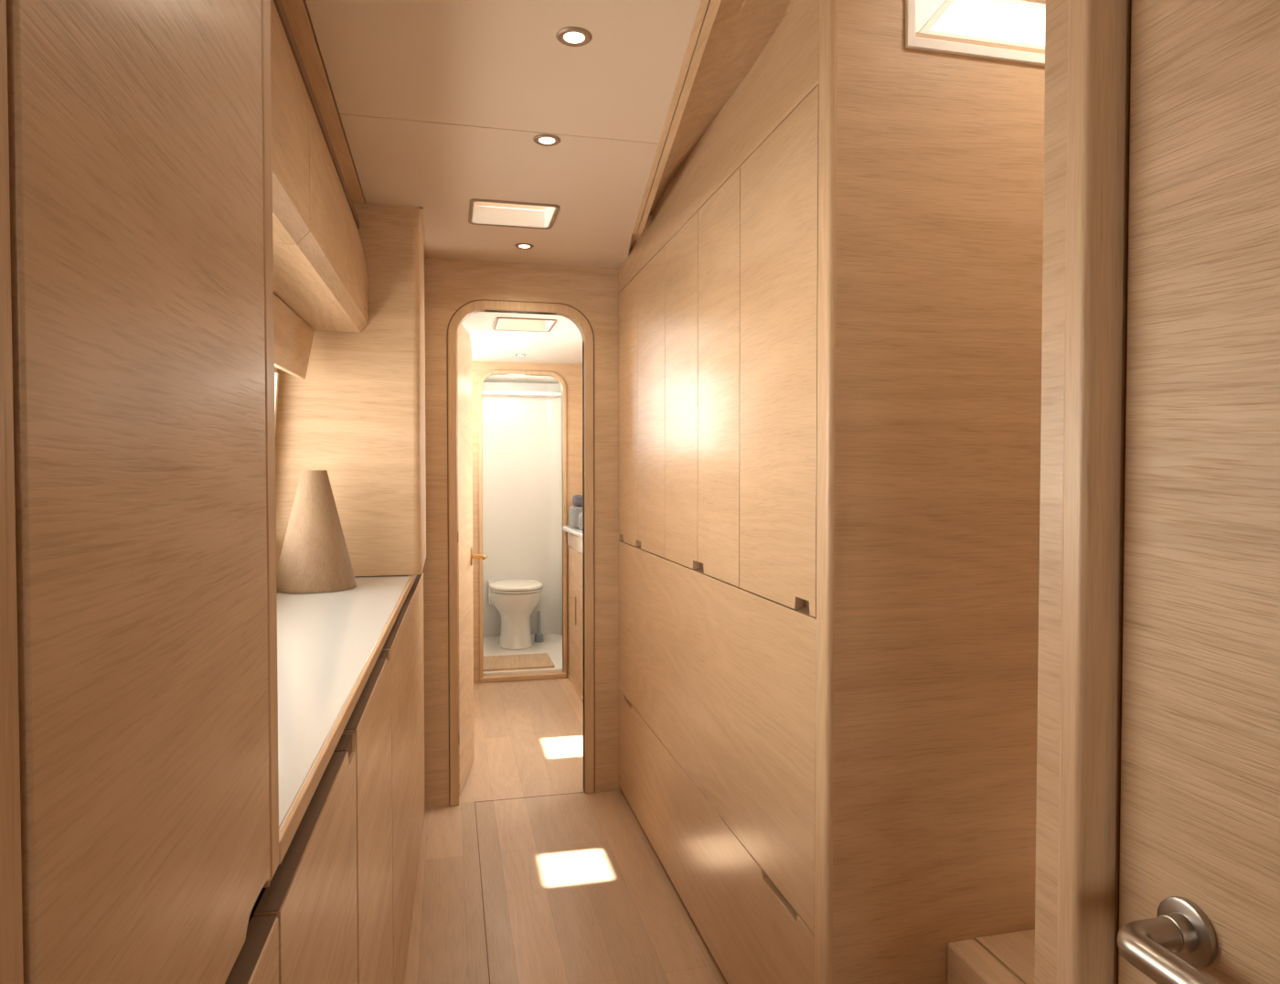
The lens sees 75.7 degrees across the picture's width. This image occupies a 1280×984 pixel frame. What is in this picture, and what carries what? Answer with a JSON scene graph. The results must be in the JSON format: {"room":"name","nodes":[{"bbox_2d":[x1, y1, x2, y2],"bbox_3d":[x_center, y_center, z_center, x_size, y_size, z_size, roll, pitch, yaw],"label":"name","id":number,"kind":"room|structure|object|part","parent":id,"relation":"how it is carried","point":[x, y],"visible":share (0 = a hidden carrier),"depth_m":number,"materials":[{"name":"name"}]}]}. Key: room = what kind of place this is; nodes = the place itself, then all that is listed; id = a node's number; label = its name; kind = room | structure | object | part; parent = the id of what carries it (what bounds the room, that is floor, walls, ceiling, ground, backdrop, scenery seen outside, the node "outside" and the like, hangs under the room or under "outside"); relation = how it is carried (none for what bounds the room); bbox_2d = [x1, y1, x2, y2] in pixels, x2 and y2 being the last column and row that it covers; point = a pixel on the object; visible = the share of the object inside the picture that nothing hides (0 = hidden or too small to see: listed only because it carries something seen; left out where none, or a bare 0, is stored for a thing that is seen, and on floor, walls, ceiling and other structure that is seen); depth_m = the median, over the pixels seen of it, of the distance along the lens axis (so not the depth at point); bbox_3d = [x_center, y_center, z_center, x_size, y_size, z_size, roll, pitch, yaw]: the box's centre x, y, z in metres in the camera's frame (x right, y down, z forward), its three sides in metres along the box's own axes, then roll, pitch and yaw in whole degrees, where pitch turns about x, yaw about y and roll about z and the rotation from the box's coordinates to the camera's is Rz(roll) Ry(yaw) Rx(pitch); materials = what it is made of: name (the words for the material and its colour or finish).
{"room":"ship interior","nodes":[
{"label":"ship interior","id":0,"kind":"room"},
{"bbox_2d":[0,0,23,983],"bbox_3d":[0.056,0.090,-1.057,0.040,2.270,2.714,0,1,-12],"label":"wall","id":1,"kind":"structure","parent":0,"point":[11,925],"depth_m":0.27,"materials":[{"name":"brown wood"}]},
{"bbox_2d":[274,366,278,426],"bbox_3d":[-0.826,-0.086,1.423,0.070,0.695,1.750,0,1,-13],"label":"wall","id":2,"kind":"structure","parent":0,"point":[276,374],"depth_m":2.22,"materials":[{"name":"beige fabric"}]},
{"bbox_2d":[275,199,426,575],"bbox_3d":[-0.916,-0.448,2.585,0.454,1.364,0.570,0,1,-13],"label":"wall","id":3,"kind":"structure","parent":0,"point":[357,414],"depth_m":2.33,"materials":[{"name":"brown wood"}]},
{"bbox_2d":[305,0,701,268],"bbox_3d":[0.123,-0.778,0.339,0.842,0.020,5.440,0,1,-13],"label":"ceiling","id":4,"kind":"structure","parent":0,"point":[442,105],"depth_m":1.70,"materials":[{"name":"white paint"}]},
{"bbox_2d":[281,0,427,258],"bbox_3d":[-0.601,-0.814,1.751,0.234,0.034,2.320,0,1,-13],"label":"trim","id":5,"kind":"structure","parent":4,"relation":"attached to","point":[296,11],"depth_m":1.64,"materials":[{"name":"brown wood"}]},
{"bbox_2d":[468,198,559,229],"bbox_3d":[-0.374,-0.969,2.416,0.252,0.315,0.230,0,1,-13],"label":"ceiling hatch","id":6,"kind":"object","parent":4,"relation":"attached to","point":[486,212],"visible":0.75,"depth_m":2.51,"materials":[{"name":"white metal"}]},
{"bbox_2d":[514,243,533,248],"bbox_3d":[-0.388,-0.823,2.756,0.062,0.004,0.062,0,1,-13],"label":"recessed light","id":7,"kind":"object","parent":4,"relation":"in","point":[518,245],"visible":1,"depth_m":2.75,"materials":[{"name":"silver metal"}]},
{"bbox_2d":[533,134,560,146],"bbox_3d":[-0.212,-0.802,1.878,0.062,0.004,0.062,0,1,-13],"label":"recessed light","id":8,"kind":"object","parent":4,"relation":"in","point":[546,140],"visible":1,"depth_m":1.87,"materials":[{"name":"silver metal"}]},
{"bbox_2d":[555,26,592,46],"bbox_3d":[-0.115,-0.792,1.434,0.062,0.004,0.062,0,1,-13],"label":"recessed light","id":9,"kind":"object","parent":4,"relation":"in","point":[570,36],"visible":1,"depth_m":1.43,"materials":[{"name":"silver metal"}]},
{"bbox_2d":[481,382,562,636],"bbox_3d":[-0.833,0.136,5.335,0.800,1.790,1.140,0,1,-13],"label":"wall","id":10,"kind":"structure","parent":0,"point":[522,476],"depth_m":5.84,"materials":[{"name":"white paint"}]},
{"bbox_2d":[481,390,561,397],"bbox_3d":[-0.926,-0.681,5.715,0.760,0.025,0.180,0,1,-13],"label":"trim","id":11,"kind":"structure","parent":10,"relation":"attached to","point":[488,393],"depth_m":5.68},
{"bbox_2d":[461,311,582,383],"bbox_3d":[-0.688,-0.750,4.472,1.700,0.020,2.945,0,1,-13],"label":"ceiling","id":12,"kind":"structure","parent":0,"point":[563,344],"depth_m":4.04,"materials":[{"name":"white paint"}]},
{"bbox_2d":[492,317,557,331],"bbox_3d":[-0.495,-0.932,3.519,0.251,0.440,0.296,0,1,-13],"label":"ceiling hatch","id":13,"kind":"object","parent":12,"relation":"attached to","point":[503,324],"visible":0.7,"depth_m":3.65,"materials":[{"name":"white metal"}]},
{"bbox_2d":[423,257,621,807],"bbox_3d":[-0.544,-0.005,2.993,2.100,2.270,0.035,0,1,-13],"label":"wall","id":14,"kind":"structure","parent":0,"point":[450,283],"depth_m":3.00,"materials":[{"name":"brown wood"}]},
{"bbox_2d":[457,323,487,795],"bbox_3d":[-0.658,0.240,3.200,0.099,1.750,0.380,0,1,-4],"label":"door","id":15,"kind":"structure","parent":14,"relation":"in","point":[464,407],"depth_m":3.17,"materials":[{"name":"brown wood"}]},
{"bbox_3d":[-0.682,0.260,3.332,0.005,0.075,0.025,0,1,-4],"label":"plate","id":16,"kind":"part","parent":15,"relation":"part of","materials":[{"name":"gold metal"}]},
{"bbox_3d":[-0.641,0.261,3.295,0.060,0.016,0.104,0,1,-13],"label":"lever","id":17,"kind":"part","parent":15,"relation":"part of","materials":[{"name":"gold metal"}]},
{"bbox_2d":[446,298,595,805],"bbox_3d":[-0.433,0.218,3.026,0.533,1.822,0.051,0,1,-13],"label":"door frame","id":18,"kind":"structure","parent":14,"relation":"attached to","point":[461,314],"depth_m":3.00,"materials":[{"name":"brown wood"}]},
{"bbox_2d":[483,633,562,675],"bbox_3d":[-0.775,1.052,5.395,0.930,0.045,1.190,0,1,-13],"label":"floor","id":19,"kind":"structure","parent":0,"point":[551,644],"depth_m":5.32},
{"bbox_2d":[487,578,543,650],"bbox_3d":[-0.840,0.813,5.549,0.354,0.426,0.591,0,1,-13],"label":"toilet","id":20,"kind":"object","parent":19,"relation":"on","point":[515,600],"visible":1,"depth_m":5.38,"materials":[{"name":"white ceramic"}]},
{"bbox_3d":[-0.823,0.639,5.472,0.348,0.015,0.436,0,1,-13],"label":"seat","id":21,"kind":"part","parent":20,"relation":"part of","materials":[{"name":"white plastic"}]},
{"bbox_3d":[-0.823,0.615,5.471,0.354,0.027,0.442,0,1,-13],"label":"lid","id":22,"kind":"part","parent":20,"relation":"part of","materials":[{"name":"white plastic"}]},
{"bbox_2d":[483,652,554,671],"bbox_3d":[-0.794,1.032,4.990,0.510,0.013,0.350,0,1,-13],"label":"grate","id":23,"kind":"object","parent":19,"relation":"on","point":[525,661],"visible":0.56,"depth_m":4.96,"materials":[{"name":"brown wood"}]},
{"bbox_2d":[533,610,543,642],"bbox_3d":[-0.693,0.919,5.632,0.064,0.210,0.064,0,1,-13],"label":"toilet brush","id":24,"kind":"object","parent":19,"relation":"on","point":[538,636],"visible":1,"depth_m":5.62,"materials":[{"name":"grey plastic"}]},
{"bbox_2d":[471,361,582,682],"bbox_3d":[-0.871,0.172,4.726,1.410,1.835,0.030,0,1,-13],"label":"wall","id":25,"kind":"structure","parent":0,"point":[571,374],"depth_m":4.79,"materials":[{"name":"brown wood"}]},
{"bbox_2d":[478,369,566,681],"bbox_3d":[-0.679,0.195,4.771,0.504,1.785,0.050,0,1,-13],"label":"door frame","id":26,"kind":"structure","parent":25,"relation":"attached to","point":[559,378],"depth_m":4.75,"materials":[{"name":"brown wood"}]},
{"bbox_2d":[404,676,726,983],"bbox_3d":[0.119,1.196,1.278,2.600,0.050,7.180,0,1,-13],"label":"floor","id":27,"kind":"structure","parent":0,"point":[575,890],"depth_m":2.44,"materials":[{"name":"brown wood"}]},
{"bbox_2d":[6,0,279,983],"bbox_3d":[-0.442,-0.383,0.409,0.407,1.373,0.380,0,1,-13],"label":"locker","id":28,"kind":"object","parent":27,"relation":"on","point":[140,131],"visible":1,"depth_m":0.38,"materials":[{"name":"brown wood"}]},
{"bbox_3d":[-0.478,-0.387,0.581,0.400,1.373,0.030,0,1,-13],"label":"panel","id":29,"kind":"part","parent":28,"relation":"part of","materials":[{"name":"brown wood"}]},
{"bbox_2d":[224,569,425,983],"bbox_3d":[-0.683,0.722,1.575,0.400,0.884,2.693,0,1,-12],"label":"base cabinet","id":30,"kind":"object","parent":27,"relation":"on","point":[337,908],"visible":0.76,"depth_m":1.18,"materials":[{"name":"brown wood"}]},
{"bbox_3d":[-0.257,0.759,0.482,0.020,0.844,0.354,0,1,-12],"label":"door","id":31,"kind":"part","parent":30,"relation":"part of","materials":[{"name":"brown wood"}]},
{"bbox_3d":[-0.343,0.750,0.885,0.029,0.844,0.459,0,1,-13],"label":"door","id":32,"kind":"part","parent":30,"relation":"part of","materials":[{"name":"brown wood"}]},
{"bbox_3d":[-0.386,0.335,1.071,0.016,0.021,0.072,0,1,-13],"label":"finger pull","id":33,"kind":"part","parent":30,"relation":"part of","materials":[{"name":"brown wood"}]},
{"bbox_2d":[277,575,416,864],"bbox_3d":[-0.728,0.265,1.722,0.419,0.018,2.281,0,1,-12],"label":"countertop","id":34,"kind":"structure","parent":30,"relation":"on","point":[329,645],"depth_m":1.26,"materials":[{"name":"white laminate"}]},
{"bbox_2d":[276,469,356,593],"bbox_3d":[-0.833,0.095,2.107,0.202,0.302,0.202,0,1,-13],"label":"cone","id":35,"kind":"object","parent":34,"relation":"on","point":[314,558],"visible":0.95,"depth_m":2.05,"materials":[{"name":"brown wood"}]},
{"bbox_3d":[-0.447,0.738,1.377,0.020,0.844,0.522,0,1,-12],"label":"door","id":36,"kind":"part","parent":30,"relation":"part of","materials":[{"name":"brown wood"}]},
{"bbox_3d":[-0.496,0.321,1.590,0.016,0.017,0.074,0,1,-13],"label":"finger pull","id":37,"kind":"part","parent":30,"relation":"part of","materials":[{"name":"brown wood"}]},
{"bbox_3d":[-0.635,0.717,2.262,0.020,0.844,1.274,0,1,-12],"label":"door","id":38,"kind":"part","parent":30,"relation":"part of","materials":[{"name":"brown wood"}]},
{"bbox_3d":[-0.774,0.689,2.910,0.022,0.870,0.044,0,1,-13],"label":"corner post","id":39,"kind":"part","parent":30,"relation":"part of","materials":[{"name":"brown wood"}]},
{"bbox_2d":[480,671,566,682],"bbox_3d":[-0.676,1.075,4.782,0.500,0.028,0.060,0,1,-13],"label":"threshold","id":40,"kind":"object","parent":27,"relation":"on","point":[559,674],"visible":1,"depth_m":4.76,"materials":[{"name":"brown wood"}]},
{"bbox_2d":[474,791,584,983],"bbox_3d":[-0.069,1.156,1.877,0.531,0.001,2.432,0,1,-13],"label":"joint","id":41,"kind":"object","parent":27,"relation":"on","point":[581,792],"visible":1,"depth_m":2.46,"materials":[{"name":"brown wood"}]},
{"bbox_2d":[567,545,582,701],"bbox_3d":[-0.203,0.663,4.420,0.250,0.868,0.868,0,1,-13],"label":"vanity cabinet","id":42,"kind":"object","parent":27,"relation":"on","point":[575,558],"visible":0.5,"depth_m":4.54,"materials":[{"name":"brown wood"}]},
{"bbox_2d":[562,525,582,554],"bbox_3d":[-0.223,0.261,4.406,0.285,0.113,0.868,0,1,-13],"label":"washbasin","id":43,"kind":"object","parent":42,"relation":"in","point":[574,534],"visible":0.34,"depth_m":4.44,"materials":[{"name":"white ceramic"}]},
{"bbox_2d":[569,505,582,527],"bbox_3d":[-0.324,0.140,4.632,0.128,0.115,0.160,0,1,-13],"label":"towel stack","id":44,"kind":"object","parent":43,"relation":"on","point":[574,511],"visible":0.51,"depth_m":4.55,"materials":[{"name":"grey fabric"}]},
{"bbox_2d":[572,494,582,506],"bbox_3d":[-0.317,0.049,4.626,0.115,0.064,0.130,0,1,-13],"label":"rolled towel","id":45,"kind":"object","parent":44,"relation":"on","point":[577,499],"visible":0.47,"depth_m":4.56,"materials":[{"name":"grey fabric"}]},
{"bbox_2d":[578,509,582,530],"bbox_3d":[-0.304,0.147,4.411,0.050,0.112,0.050,0,1,-13],"label":"soap bottle","id":46,"kind":"object","parent":43,"relation":"on","point":[581,514],"visible":0.36,"depth_m":4.39,"materials":[{"name":"white plastic"}]},
{"bbox_3d":[-0.265,0.705,4.196,0.016,0.755,0.458,0,1,-13],"label":"door","id":47,"kind":"part","parent":42,"relation":"part of","materials":[{"name":"brown wood"}]},
{"bbox_2d":[618,0,819,983],"bbox_3d":[0.176,0.017,2.269,0.130,2.260,1.698,0,1,-13],"label":"wardrobe","id":48,"kind":"object","parent":27,"relation":"on","point":[718,294],"visible":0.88,"depth_m":1.86,"materials":[{"name":"brown wood"}]},
{"bbox_3d":[-0.034,-0.275,2.922,0.020,0.918,0.314,0,1,-13],"label":"door","id":49,"kind":"part","parent":48,"relation":"part of","materials":[{"name":"brown wood"}]},
{"bbox_3d":[0.042,-0.268,2.595,0.020,0.918,0.351,0,1,-13],"label":"door","id":50,"kind":"part","parent":48,"relation":"part of","materials":[{"name":"brown wood"}]},
{"bbox_3d":[0.120,-0.260,2.262,0.020,0.918,0.324,0,1,-13],"label":"door","id":51,"kind":"part","parent":48,"relation":"part of","materials":[{"name":"brown wood"}]},
{"bbox_3d":[0.165,0.200,2.110,0.026,0.014,0.095,0,1,-13],"label":"finger pull","id":52,"kind":"part","parent":48,"relation":"part of","materials":[{"name":"beige wood"}]},
{"bbox_3d":[0.123,0.943,2.278,0.020,0.365,1.698,0,1,-13],"label":"drawer","id":53,"kind":"part","parent":48,"relation":"part of","materials":[{"name":"brown wood"}]},
{"bbox_3d":[0.192,-0.253,1.952,0.020,0.918,0.305,0,1,-13],"label":"door","id":54,"kind":"part","parent":48,"relation":"part of","materials":[{"name":"brown wood"}]},
{"bbox_3d":[0.272,-0.245,1.613,0.020,0.918,0.385,0,1,-13],"label":"door","id":55,"kind":"part","parent":48,"relation":"part of","materials":[{"name":"brown wood"}]},
{"bbox_3d":[0.309,0.214,1.492,0.026,0.014,0.065,0,1,-13],"label":"finger pull","id":56,"kind":"part","parent":48,"relation":"part of","materials":[{"name":"beige wood"}]},
{"bbox_2d":[947,928,1034,983],"bbox_3d":[0.908,0.985,1.303,0.639,0.370,0.479,0,1,-13],"label":"stair step","id":57,"kind":"structure","parent":27,"relation":"on","point":[1008,957],"depth_m":1.42,"materials":[{"name":"brown wood"}]},
{"bbox_2d":[629,0,797,249],"bbox_3d":[0.220,-0.834,0.350,0.723,0.108,5.420,0,1,-13],"label":"wall","id":58,"kind":"structure","parent":0,"point":[741,29],"depth_m":1.63,"materials":[{"name":"brown wood"}]},
{"bbox_2d":[632,0,721,234],"bbox_3d":[0.229,-0.776,0.118,0.032,0.034,5.009,0,1,-5],"label":"trim","id":59,"kind":"structure","parent":58,"relation":"attached to","point":[708,9],"depth_m":1.66,"materials":[{"name":"brown wood"}]},
{"bbox_2d":[832,0,1045,983],"bbox_3d":[0.746,0.030,1.500,0.866,2.270,0.020,0,1,-13],"label":"wall","id":60,"kind":"structure","parent":0,"point":[940,156],"depth_m":1.44,"materials":[{"name":"brown wood"}]},
{"bbox_2d":[814,0,837,983],"bbox_3d":[0.317,0.032,1.404,0.013,2.270,0.043,0,1,-13],"label":"door frame","id":61,"kind":"structure","parent":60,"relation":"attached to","point":[827,101],"depth_m":1.39,"materials":[{"name":"brown wood"}]},
{"bbox_2d":[905,0,1045,65],"bbox_3d":[0.800,-0.928,1.528,0.737,0.336,0.105,0,1,-13],"label":"window frame","id":62,"kind":"structure","parent":60,"relation":"in","point":[921,16],"depth_m":1.45,"materials":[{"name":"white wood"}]},
{"bbox_3d":[0.808,-0.802,1.533,0.721,0.048,0.086,0,1,-13],"label":"sill","id":63,"kind":"part","parent":62,"relation":"part of","materials":[{"name":"brown wood"}]},
{"bbox_3d":[0.819,-0.956,1.570,0.682,0.282,0.012,0,1,-13],"label":"sash","id":64,"kind":"part","parent":62,"relation":"part of","materials":[{"name":"white"}]},
{"bbox_3d":[0.859,-0.923,1.579,0.600,0.008,0.014,0,1,-13],"label":"blind rail","id":65,"kind":"part","parent":62,"relation":"part of","materials":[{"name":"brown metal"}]},
{"bbox_2d":[1034,0,1068,983],"bbox_3d":[0.500,0.044,0.890,0.122,2.270,0.046,0,1,-13],"label":"wall","id":66,"kind":"structure","parent":0,"point":[1057,11],"depth_m":0.88,"materials":[{"name":"brown wood"}]},
{"bbox_2d":[1056,0,1130,983],"bbox_3d":[0.479,0.045,0.847,0.083,2.270,0.032,0,1,-13],"label":"door frame","id":67,"kind":"structure","parent":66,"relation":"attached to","point":[1099,30],"depth_m":0.83,"materials":[{"name":"brown wood"}]},
{"bbox_2d":[1116,0,1279,983],"bbox_3d":[0.559,0.088,0.411,0.124,2.195,0.843,0,1,-13],"label":"door","id":68,"kind":"structure","parent":67,"relation":"attached to","point":[1200,883],"depth_m":0.73,"materials":[{"name":"brown wood"}]},
{"bbox_3d":[0.469,0.404,0.687,0.069,0.028,0.144,0,1,-13],"label":"lever","id":69,"kind":"part","parent":68,"relation":"part of","materials":[{"name":"metal"}]},
{"bbox_2d":[1116,0,1131,983],"bbox_3d":[0.507,0.051,0.834,0.035,2.260,0.006,0,1,-13],"label":"trim","id":70,"kind":"structure","parent":66,"relation":"attached to","point":[1130,0],"depth_m":0.83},
{"bbox_3d":[-0.913,-0.768,1.387,0.020,0.670,1.750,0,1,-13],"label":"wall","id":71,"kind":"structure","parent":0,"visible":0},
{"bbox_2d":[270,0,368,332],"bbox_3d":[-0.733,-0.588,1.432,0.338,0.403,1.746,0,1,-13],"label":"locker","id":72,"kind":"object","parent":71,"relation":"attached to","point":[320,272],"visible":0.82,"depth_m":1.45,"materials":[{"name":"brown wood"}]},
{"bbox_3d":[-0.480,-0.577,0.972,0.055,0.403,0.734,0,1,-13],"label":"door","id":73,"kind":"part","parent":72,"relation":"part of","materials":[{"name":"brown wood"}]},
{"bbox_2d":[273,293,314,379],"bbox_3d":[-0.715,-0.334,1.427,0.030,0.185,1.719,0,1,-13],"label":"flap","id":74,"kind":"object","parent":72,"relation":"hanging from","point":[293,336],"visible":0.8,"depth_m":1.95,"materials":[{"name":"brown wood"}]},
{"bbox_3d":[-0.753,-0.418,1.432,0.298,0.062,1.745,0,1,-13],"label":"panel","id":75,"kind":"part","parent":72,"relation":"part of","materials":[{"name":"brown wood"}]},
{"bbox_3d":[-0.623,-0.600,1.581,0.055,0.385,0.511,0,1,-13],"label":"door","id":76,"kind":"part","parent":72,"relation":"part of","materials":[{"name":"brown wood"}]},
{"bbox_3d":[-0.744,-0.728,1.427,0.316,0.019,1.745,0,1,-13],"label":"panel","id":77,"kind":"part","parent":72,"relation":"part of","materials":[{"name":"beige wood"}]},
{"bbox_3d":[-0.737,-0.618,2.072,0.055,0.373,0.496,0,1,-13],"label":"door","id":78,"kind":"part","parent":72,"relation":"part of","materials":[{"name":"brown wood"}]}
]}

